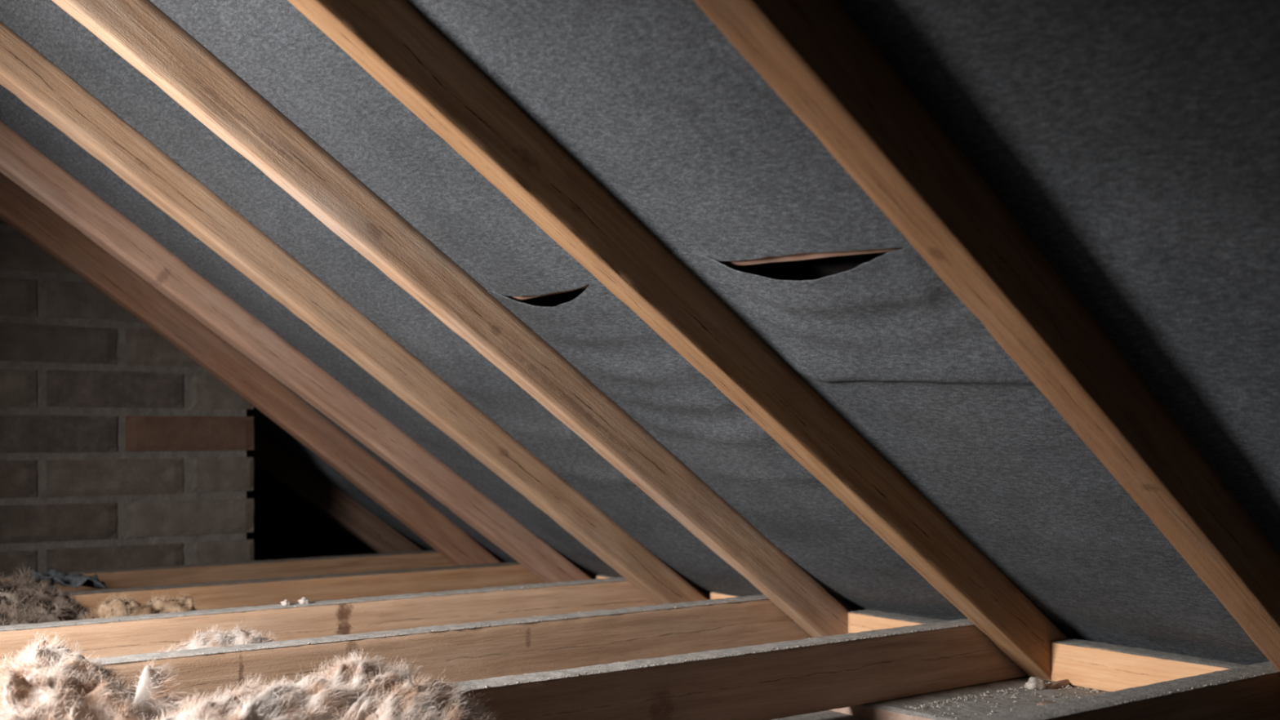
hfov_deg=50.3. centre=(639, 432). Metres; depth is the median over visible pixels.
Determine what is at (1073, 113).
felt
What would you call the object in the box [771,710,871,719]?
floor
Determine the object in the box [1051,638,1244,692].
noggin
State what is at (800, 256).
batten
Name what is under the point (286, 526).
opening
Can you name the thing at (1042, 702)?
chip
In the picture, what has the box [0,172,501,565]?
rafter
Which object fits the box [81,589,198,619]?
insulation
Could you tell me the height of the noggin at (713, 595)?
0.062 m
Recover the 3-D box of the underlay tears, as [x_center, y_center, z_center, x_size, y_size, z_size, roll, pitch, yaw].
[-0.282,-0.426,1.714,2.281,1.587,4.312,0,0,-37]
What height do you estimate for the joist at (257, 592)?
0.093 m
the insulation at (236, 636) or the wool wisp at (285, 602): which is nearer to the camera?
the insulation at (236, 636)
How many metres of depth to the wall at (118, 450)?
2.78 m
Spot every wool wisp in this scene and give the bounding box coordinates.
[280,599,291,605]
[297,596,310,604]
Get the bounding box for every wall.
[0,218,253,575]
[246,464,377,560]
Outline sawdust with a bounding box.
[905,681,1104,719]
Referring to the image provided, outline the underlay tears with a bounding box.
[518,251,889,306]
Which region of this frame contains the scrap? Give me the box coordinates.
[29,567,107,588]
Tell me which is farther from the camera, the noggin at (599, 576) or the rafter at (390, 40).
the noggin at (599, 576)
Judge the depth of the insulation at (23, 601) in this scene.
2.25 m
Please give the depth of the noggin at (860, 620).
2.30 m
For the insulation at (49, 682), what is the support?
on the floor
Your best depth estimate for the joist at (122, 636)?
2.23 m
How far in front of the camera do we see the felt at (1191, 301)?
1.69 m
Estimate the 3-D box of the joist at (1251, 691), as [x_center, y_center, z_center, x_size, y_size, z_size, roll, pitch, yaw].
[0.341,0.324,1.318,1.456,0.092,0.048,0,0,-37]
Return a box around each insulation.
[0,566,93,626]
[0,620,160,719]
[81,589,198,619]
[124,646,504,719]
[153,622,279,652]
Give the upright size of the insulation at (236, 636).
0.118 m
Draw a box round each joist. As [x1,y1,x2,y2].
[0,577,710,662]
[1,550,504,591]
[54,561,596,614]
[88,595,855,703]
[161,618,1028,719]
[967,661,1279,719]
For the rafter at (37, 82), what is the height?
1.393 m
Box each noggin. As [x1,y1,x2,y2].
[595,574,614,578]
[710,591,738,599]
[848,609,948,633]
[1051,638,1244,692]
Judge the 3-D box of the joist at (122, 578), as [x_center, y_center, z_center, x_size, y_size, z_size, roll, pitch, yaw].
[-0.974,0.324,2.835,1.736,0.093,0.047,0,0,-37]
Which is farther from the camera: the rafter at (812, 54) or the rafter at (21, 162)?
the rafter at (21, 162)
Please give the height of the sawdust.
0.004 m
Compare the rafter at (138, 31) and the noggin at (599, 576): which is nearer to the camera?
the rafter at (138, 31)
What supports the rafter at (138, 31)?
on the board
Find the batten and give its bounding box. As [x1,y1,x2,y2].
[502,247,904,301]
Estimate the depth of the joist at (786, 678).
1.75 m
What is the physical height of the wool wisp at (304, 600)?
0.012 m
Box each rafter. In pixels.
[0,21,707,604]
[0,120,591,582]
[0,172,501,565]
[51,0,848,637]
[246,427,422,553]
[287,0,1067,680]
[693,0,1279,672]
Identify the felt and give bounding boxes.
[0,0,1279,344]
[246,202,1279,665]
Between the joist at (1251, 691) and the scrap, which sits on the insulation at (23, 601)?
the scrap
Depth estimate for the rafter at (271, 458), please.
3.39 m
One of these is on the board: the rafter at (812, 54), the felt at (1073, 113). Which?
the rafter at (812, 54)
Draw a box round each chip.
[1036,701,1055,705]
[1045,679,1070,688]
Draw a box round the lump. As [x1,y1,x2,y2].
[1025,676,1045,689]
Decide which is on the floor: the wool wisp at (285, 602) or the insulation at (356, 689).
the insulation at (356, 689)
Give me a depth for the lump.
1.96 m
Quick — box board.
[830,675,1108,719]
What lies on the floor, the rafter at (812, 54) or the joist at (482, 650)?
the joist at (482, 650)
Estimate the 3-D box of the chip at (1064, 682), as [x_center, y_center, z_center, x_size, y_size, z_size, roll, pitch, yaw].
[0.611,0.366,1.986,0.072,0.009,0.014,0,0,-37]

